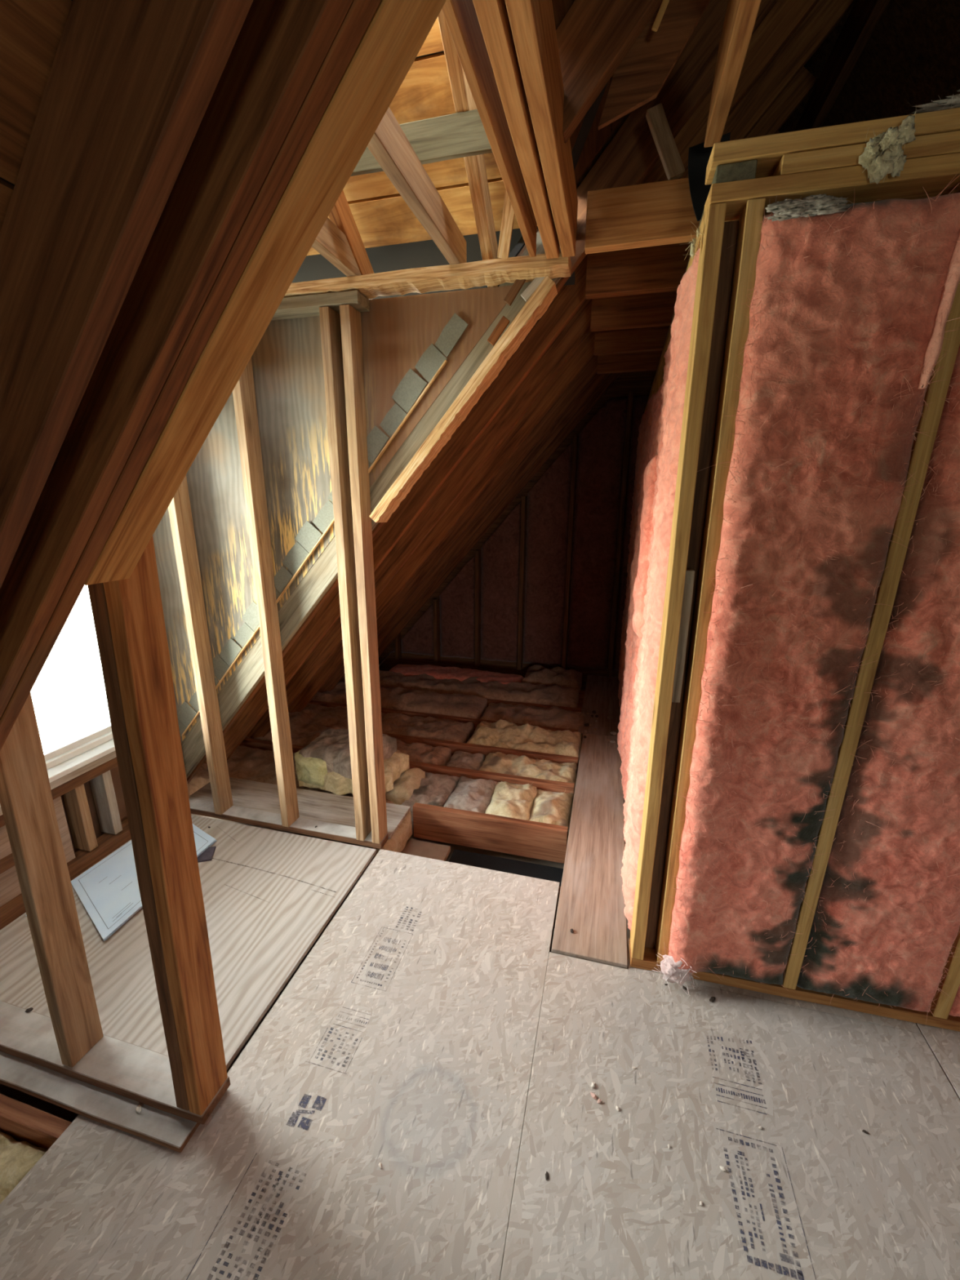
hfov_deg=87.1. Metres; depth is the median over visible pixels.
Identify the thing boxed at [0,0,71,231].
roof sheathing
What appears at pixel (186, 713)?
shingles
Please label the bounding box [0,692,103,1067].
stud
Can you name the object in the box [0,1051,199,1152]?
plank
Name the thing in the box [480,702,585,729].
insulation
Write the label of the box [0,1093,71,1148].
joist
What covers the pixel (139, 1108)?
paper curl
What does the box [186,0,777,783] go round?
rafter
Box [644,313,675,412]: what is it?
plate
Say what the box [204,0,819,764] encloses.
rafter
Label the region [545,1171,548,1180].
chip
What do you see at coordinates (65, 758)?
window sill
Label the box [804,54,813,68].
ceiling
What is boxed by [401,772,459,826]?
insulation
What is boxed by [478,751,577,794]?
insulation
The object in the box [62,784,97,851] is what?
stud
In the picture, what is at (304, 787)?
insulation
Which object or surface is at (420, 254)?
ceiling
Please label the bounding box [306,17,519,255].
roof sheathing
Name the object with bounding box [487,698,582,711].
joist
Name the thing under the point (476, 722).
joist
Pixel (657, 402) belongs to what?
insulation batt
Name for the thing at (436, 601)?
stud
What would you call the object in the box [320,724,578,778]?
joist
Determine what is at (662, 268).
wood beam
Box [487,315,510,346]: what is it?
wood sliver
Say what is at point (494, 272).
plate
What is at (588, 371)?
rafter
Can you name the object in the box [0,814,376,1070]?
plywood sheet
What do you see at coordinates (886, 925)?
insulation batt
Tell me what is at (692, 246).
tuft
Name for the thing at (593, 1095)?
crumb
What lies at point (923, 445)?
stud
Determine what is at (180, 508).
stud
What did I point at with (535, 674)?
insulation
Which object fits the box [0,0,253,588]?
rafter
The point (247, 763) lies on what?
insulation
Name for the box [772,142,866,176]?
plate
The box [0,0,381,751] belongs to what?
rafter
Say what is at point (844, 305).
insulation batt
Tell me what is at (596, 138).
ceiling
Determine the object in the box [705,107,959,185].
plate
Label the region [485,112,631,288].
ceiling
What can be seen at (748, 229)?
stud
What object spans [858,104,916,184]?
tuft
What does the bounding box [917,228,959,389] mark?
flap
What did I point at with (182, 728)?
shingles
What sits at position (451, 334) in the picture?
shingles
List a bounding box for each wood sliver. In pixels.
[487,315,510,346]
[503,279,525,306]
[520,276,545,302]
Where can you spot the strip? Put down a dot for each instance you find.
(445, 362)
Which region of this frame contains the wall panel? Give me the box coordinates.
[0,795,75,906]
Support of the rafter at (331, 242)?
on the plate at (494, 272)
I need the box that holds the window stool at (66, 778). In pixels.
[0,751,116,815]
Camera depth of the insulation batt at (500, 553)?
4.73 m
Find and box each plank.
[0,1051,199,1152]
[189,777,410,839]
[551,733,627,968]
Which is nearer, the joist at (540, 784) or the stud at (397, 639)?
the joist at (540, 784)
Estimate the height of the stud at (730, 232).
2.160 m
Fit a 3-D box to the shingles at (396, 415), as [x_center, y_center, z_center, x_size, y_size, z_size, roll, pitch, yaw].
[-0.323,-0.821,1.888,0.115,0.120,0.003,4,16,14]
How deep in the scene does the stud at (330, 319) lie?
2.01 m
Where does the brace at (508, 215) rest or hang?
on the plate at (494, 272)
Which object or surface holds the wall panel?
on the wall plate at (108, 843)
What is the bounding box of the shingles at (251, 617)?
[241,600,259,631]
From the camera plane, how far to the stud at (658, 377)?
2.73 m
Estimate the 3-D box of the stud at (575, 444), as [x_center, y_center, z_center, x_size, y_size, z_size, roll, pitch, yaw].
[0.794,-0.696,4.494,0.038,2.078,0.086,4,16,14]
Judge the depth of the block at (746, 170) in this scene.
1.15 m
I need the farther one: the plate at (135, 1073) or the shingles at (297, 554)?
the shingles at (297, 554)
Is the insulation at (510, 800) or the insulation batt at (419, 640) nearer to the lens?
the insulation at (510, 800)
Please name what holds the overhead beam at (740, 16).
attached to the rafter at (360, 13)
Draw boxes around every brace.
[369,275,557,522]
[497,188,514,258]
[645,102,684,180]
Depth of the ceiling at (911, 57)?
2.03 m
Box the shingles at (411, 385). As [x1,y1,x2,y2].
[391,368,426,413]
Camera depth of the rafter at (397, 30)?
0.70 m
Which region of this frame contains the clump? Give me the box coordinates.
[25,1007,33,1012]
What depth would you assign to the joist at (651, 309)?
2.13 m
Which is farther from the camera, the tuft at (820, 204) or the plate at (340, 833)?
the plate at (340, 833)
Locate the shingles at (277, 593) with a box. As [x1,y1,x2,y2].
[255,589,280,600]
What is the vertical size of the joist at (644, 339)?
0.142 m
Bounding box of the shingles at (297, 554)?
[282,541,309,574]
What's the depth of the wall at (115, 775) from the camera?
2.32 m
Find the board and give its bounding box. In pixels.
[577,675,620,737]
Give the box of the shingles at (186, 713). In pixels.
[177,701,196,728]
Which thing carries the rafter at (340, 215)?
on the plate at (494, 272)
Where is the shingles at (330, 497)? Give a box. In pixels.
[327,489,333,502]
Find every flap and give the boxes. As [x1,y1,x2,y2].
[631,455,657,638]
[688,132,730,221]
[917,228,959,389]
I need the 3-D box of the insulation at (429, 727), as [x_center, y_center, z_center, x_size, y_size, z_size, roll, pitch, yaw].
[-0.415,0.672,3.646,0.734,0.182,0.359,4,16,14]
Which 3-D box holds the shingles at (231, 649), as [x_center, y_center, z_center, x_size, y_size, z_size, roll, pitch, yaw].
[-1.161,0.057,2.350,0.133,0.141,0.003,4,16,14]
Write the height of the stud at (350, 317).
2.168 m
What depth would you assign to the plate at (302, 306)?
1.77 m
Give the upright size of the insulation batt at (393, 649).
0.430 m
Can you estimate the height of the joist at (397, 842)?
0.184 m
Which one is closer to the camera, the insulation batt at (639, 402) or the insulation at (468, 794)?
the insulation at (468, 794)
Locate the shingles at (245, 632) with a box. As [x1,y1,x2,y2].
[233,622,254,648]
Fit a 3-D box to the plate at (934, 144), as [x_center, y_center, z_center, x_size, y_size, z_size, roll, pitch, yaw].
[0.926,-1.027,1.023,0.127,0.039,0.076,4,16,13]
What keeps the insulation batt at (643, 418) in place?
on the plate
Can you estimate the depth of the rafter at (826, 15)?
2.45 m
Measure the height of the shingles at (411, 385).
0.149 m
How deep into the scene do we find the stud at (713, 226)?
1.37 m
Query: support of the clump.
on the plate at (135, 1073)
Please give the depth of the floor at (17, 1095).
2.19 m
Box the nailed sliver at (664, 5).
[651,0,669,31]
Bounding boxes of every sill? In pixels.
[0,723,115,807]
[0,756,118,827]
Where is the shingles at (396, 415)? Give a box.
[379,403,407,437]
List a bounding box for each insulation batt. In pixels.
[378,647,395,666]
[400,604,434,655]
[439,555,475,658]
[480,501,521,662]
[522,441,573,666]
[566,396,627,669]
[612,395,648,671]
[617,410,646,707]
[617,421,641,684]
[617,426,652,759]
[619,385,662,799]
[619,392,654,716]
[620,247,699,930]
[622,336,671,844]
[664,173,959,990]
[796,328,959,1022]
[949,985,959,1017]
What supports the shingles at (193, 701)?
attached to the wall at (287, 362)
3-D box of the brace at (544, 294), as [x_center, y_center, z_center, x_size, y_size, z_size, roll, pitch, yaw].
[-0.082,-0.797,1.778,0.670,0.757,0.093,4,16,14]
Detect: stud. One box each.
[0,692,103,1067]
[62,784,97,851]
[89,769,122,835]
[168,475,233,814]
[182,751,190,798]
[232,357,299,826]
[319,306,371,840]
[339,304,387,844]
[394,631,401,659]
[432,597,439,662]
[475,549,480,666]
[516,496,527,670]
[561,435,577,669]
[607,391,633,677]
[630,202,726,959]
[644,220,738,948]
[654,197,765,963]
[654,374,661,394]
[659,354,665,386]
[782,280,959,989]
[929,927,959,1019]
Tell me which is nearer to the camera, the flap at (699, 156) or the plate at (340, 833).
the flap at (699, 156)
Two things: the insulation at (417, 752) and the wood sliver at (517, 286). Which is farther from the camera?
the insulation at (417, 752)
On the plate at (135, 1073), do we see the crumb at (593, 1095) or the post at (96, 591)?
the post at (96, 591)
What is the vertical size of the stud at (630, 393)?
2.400 m
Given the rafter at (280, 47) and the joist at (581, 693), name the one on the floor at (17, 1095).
the joist at (581, 693)
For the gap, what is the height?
0.020 m
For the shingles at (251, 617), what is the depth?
2.27 m
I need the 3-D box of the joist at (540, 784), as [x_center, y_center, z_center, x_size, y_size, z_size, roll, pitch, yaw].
[-0.662,0.831,3.202,2.480,0.192,0.039,4,16,14]
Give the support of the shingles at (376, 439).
attached to the wall at (287, 362)
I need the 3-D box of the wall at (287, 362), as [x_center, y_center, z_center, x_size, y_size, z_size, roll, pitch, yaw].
[-0.759,-0.264,2.170,1.840,2.033,0.012,4,16,14]
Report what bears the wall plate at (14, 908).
on the plywood sheet at (268, 895)
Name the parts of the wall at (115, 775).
knee wall rail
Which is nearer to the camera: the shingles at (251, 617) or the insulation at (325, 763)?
the shingles at (251, 617)
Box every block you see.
[645,159,757,405]
[671,569,694,702]
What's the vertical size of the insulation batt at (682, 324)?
2.148 m
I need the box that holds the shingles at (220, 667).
[212,654,229,680]
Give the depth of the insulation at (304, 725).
3.65 m
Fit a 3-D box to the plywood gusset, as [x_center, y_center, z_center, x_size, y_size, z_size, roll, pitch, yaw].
[0.392,-1.347,1.046,0.260,0.430,0.012,4,16,14]
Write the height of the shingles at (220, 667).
0.133 m
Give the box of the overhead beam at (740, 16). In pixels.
[703,0,761,147]
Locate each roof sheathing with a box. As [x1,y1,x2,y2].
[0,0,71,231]
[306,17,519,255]
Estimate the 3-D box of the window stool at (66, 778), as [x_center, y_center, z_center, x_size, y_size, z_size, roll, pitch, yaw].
[-1.752,0.587,2.028,0.059,0.033,1.000,4,16,14]
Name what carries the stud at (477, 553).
attached to the wall at (638, 382)
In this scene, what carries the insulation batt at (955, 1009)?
on the plate at (649, 962)
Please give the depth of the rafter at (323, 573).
2.14 m
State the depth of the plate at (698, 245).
1.36 m
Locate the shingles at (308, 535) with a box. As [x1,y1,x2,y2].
[295,520,322,552]
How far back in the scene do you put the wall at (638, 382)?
4.72 m
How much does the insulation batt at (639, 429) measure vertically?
2.133 m
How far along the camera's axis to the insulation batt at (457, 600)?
4.90 m
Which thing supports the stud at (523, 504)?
attached to the wall at (638, 382)
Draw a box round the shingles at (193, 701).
[188,690,199,711]
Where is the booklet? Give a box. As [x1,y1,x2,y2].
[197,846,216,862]
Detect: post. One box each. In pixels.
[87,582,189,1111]
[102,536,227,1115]
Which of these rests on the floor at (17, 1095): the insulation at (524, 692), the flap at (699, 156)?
the insulation at (524, 692)
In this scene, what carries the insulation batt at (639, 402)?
attached to the wall at (638, 382)
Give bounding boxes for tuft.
[652,942,699,994]
[680,221,703,262]
[765,193,852,222]
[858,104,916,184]
[907,89,959,115]
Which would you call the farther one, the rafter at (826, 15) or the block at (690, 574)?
the rafter at (826, 15)
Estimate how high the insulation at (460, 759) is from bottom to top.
0.173 m
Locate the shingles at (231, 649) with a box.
[218,637,242,666]
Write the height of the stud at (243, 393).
2.168 m
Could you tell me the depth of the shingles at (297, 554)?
2.14 m
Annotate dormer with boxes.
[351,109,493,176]
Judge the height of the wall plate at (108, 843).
0.057 m
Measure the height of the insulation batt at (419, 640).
0.562 m
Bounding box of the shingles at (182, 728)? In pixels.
[177,719,186,737]
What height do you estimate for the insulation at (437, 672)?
0.156 m
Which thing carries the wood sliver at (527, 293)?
attached to the plate at (494, 272)
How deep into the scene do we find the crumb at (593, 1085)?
1.39 m
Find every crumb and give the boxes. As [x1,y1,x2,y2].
[590,1092,596,1099]
[591,1081,595,1088]
[719,1165,725,1171]
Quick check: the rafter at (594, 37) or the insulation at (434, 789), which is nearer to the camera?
the rafter at (594, 37)
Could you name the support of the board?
on the joist at (489, 700)
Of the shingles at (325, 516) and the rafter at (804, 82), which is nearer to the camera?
the shingles at (325, 516)
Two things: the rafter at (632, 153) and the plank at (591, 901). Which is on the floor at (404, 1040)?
the plank at (591, 901)
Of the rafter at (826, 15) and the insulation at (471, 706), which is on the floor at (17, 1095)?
the insulation at (471, 706)
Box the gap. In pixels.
[448,848,563,886]
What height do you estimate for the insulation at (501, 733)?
0.221 m
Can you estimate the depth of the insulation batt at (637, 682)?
2.03 m
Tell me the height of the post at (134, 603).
1.570 m
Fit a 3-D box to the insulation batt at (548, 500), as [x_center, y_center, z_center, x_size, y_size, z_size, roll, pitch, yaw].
[0.598,-0.725,4.566,0.384,1.999,0.079,4,16,14]
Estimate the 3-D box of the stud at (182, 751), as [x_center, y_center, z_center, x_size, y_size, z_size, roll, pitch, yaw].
[-1.553,-0.203,2.344,0.040,2.168,0.088,4,16,14]
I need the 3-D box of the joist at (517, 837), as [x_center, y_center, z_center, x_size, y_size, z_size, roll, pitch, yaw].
[0.040,0.992,2.608,0.810,0.192,0.040,4,16,14]
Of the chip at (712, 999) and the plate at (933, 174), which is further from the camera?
the chip at (712, 999)
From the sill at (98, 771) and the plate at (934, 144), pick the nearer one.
the plate at (934, 144)
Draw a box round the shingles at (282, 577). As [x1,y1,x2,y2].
[274,566,293,593]
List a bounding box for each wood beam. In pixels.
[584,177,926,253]
[585,242,691,299]
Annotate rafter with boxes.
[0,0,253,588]
[0,0,352,718]
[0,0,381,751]
[84,0,446,585]
[181,231,561,777]
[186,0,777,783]
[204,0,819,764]
[246,0,855,738]
[288,66,817,712]
[311,217,361,276]
[318,130,780,692]
[328,191,373,299]
[366,106,466,264]
[377,373,610,647]
[377,373,621,657]
[437,9,499,287]
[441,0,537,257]
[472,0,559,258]
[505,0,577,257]
[555,0,662,143]
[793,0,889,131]
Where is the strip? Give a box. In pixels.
[181,360,447,736]
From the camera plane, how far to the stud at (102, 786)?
2.30 m
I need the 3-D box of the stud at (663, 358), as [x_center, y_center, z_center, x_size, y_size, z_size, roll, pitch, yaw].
[0.896,-0.280,2.643,0.091,2.176,0.040,4,16,14]
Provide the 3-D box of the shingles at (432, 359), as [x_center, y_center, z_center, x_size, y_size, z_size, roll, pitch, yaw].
[-0.175,-0.987,1.803,0.123,0.127,0.003,4,16,14]
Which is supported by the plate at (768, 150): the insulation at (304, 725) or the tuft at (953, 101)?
the tuft at (953, 101)
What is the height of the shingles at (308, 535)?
0.132 m
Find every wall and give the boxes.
[0,765,127,874]
[152,284,512,742]
[378,370,656,690]
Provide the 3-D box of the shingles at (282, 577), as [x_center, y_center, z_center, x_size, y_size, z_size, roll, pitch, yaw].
[-0.855,-0.260,2.181,0.112,0.120,0.003,4,16,14]
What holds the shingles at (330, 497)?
attached to the wall at (287, 362)
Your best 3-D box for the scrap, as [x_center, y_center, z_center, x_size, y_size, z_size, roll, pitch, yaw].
[-0.307,1.134,2.540,0.232,0.034,0.330,4,16,14]
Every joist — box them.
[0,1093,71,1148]
[239,737,574,793]
[308,700,582,745]
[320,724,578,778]
[373,808,412,857]
[413,802,568,863]
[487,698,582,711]
[577,690,585,708]
[590,291,676,331]
[594,325,669,355]
[596,351,662,373]
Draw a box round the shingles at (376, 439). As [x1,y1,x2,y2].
[366,425,389,463]
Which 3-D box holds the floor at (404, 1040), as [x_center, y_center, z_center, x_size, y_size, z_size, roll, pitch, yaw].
[1.189,1.684,-0.229,5.150,0.019,4.318,4,16,14]
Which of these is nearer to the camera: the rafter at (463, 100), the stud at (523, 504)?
the rafter at (463, 100)
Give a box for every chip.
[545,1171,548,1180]
[709,996,715,1002]
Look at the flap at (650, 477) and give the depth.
2.03 m
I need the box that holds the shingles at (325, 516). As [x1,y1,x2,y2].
[312,499,333,533]
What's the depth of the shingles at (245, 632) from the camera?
2.31 m
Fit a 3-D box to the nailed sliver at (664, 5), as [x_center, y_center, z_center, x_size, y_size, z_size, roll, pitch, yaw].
[0.368,-1.271,1.013,0.040,0.073,0.006,4,16,14]
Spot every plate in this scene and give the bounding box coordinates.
[0,893,26,929]
[0,1000,230,1124]
[66,818,131,880]
[188,798,388,848]
[271,289,369,320]
[283,251,571,298]
[629,937,959,1031]
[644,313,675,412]
[686,215,703,271]
[702,152,959,222]
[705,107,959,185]
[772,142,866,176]
[902,130,959,159]
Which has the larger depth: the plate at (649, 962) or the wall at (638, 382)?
the wall at (638, 382)
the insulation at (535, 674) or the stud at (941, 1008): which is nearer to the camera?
the stud at (941, 1008)
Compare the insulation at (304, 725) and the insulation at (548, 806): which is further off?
the insulation at (304, 725)
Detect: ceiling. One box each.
[291,50,608,299]
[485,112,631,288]
[551,0,628,186]
[778,0,959,133]
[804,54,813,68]
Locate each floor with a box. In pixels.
[0,798,630,1122]
[0,848,959,1279]
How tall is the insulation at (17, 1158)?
0.192 m
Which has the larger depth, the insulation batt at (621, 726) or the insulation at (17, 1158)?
the insulation batt at (621, 726)
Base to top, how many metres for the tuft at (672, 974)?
0.154 m
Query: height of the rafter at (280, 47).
3.503 m
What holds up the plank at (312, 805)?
on the joist at (397, 842)
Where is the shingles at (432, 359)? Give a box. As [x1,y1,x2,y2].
[414,343,447,382]
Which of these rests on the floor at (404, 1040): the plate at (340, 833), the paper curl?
the plate at (340, 833)
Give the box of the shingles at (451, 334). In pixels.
[434,312,468,357]
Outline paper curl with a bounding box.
[135,1105,142,1113]
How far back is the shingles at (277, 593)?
2.21 m
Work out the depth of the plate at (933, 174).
1.11 m
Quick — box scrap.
[401,839,450,861]
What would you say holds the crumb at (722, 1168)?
on the floor at (404, 1040)
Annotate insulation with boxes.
[0,1131,48,1204]
[187,745,394,804]
[244,703,385,746]
[293,727,409,795]
[302,786,386,798]
[311,681,487,719]
[339,670,578,707]
[381,712,474,743]
[385,767,425,804]
[389,664,524,684]
[396,738,451,765]
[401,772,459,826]
[443,776,497,813]
[446,751,484,770]
[466,719,582,766]
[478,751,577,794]
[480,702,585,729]
[484,781,537,820]
[521,665,582,690]
[527,789,573,840]
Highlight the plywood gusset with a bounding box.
[598,0,711,129]
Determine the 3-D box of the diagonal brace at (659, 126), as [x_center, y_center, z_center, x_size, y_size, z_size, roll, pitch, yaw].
[0.515,-1.379,1.402,0.119,0.193,0.035,8,17,27]
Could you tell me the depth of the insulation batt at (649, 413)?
2.94 m
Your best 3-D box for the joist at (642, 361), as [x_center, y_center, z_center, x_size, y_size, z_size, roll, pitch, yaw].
[1.774,-1.534,2.635,2.265,0.141,0.040,4,16,14]
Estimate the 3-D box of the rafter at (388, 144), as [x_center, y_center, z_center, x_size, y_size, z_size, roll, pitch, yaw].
[-0.210,-1.118,1.129,0.039,0.092,1.170,4,16,14]

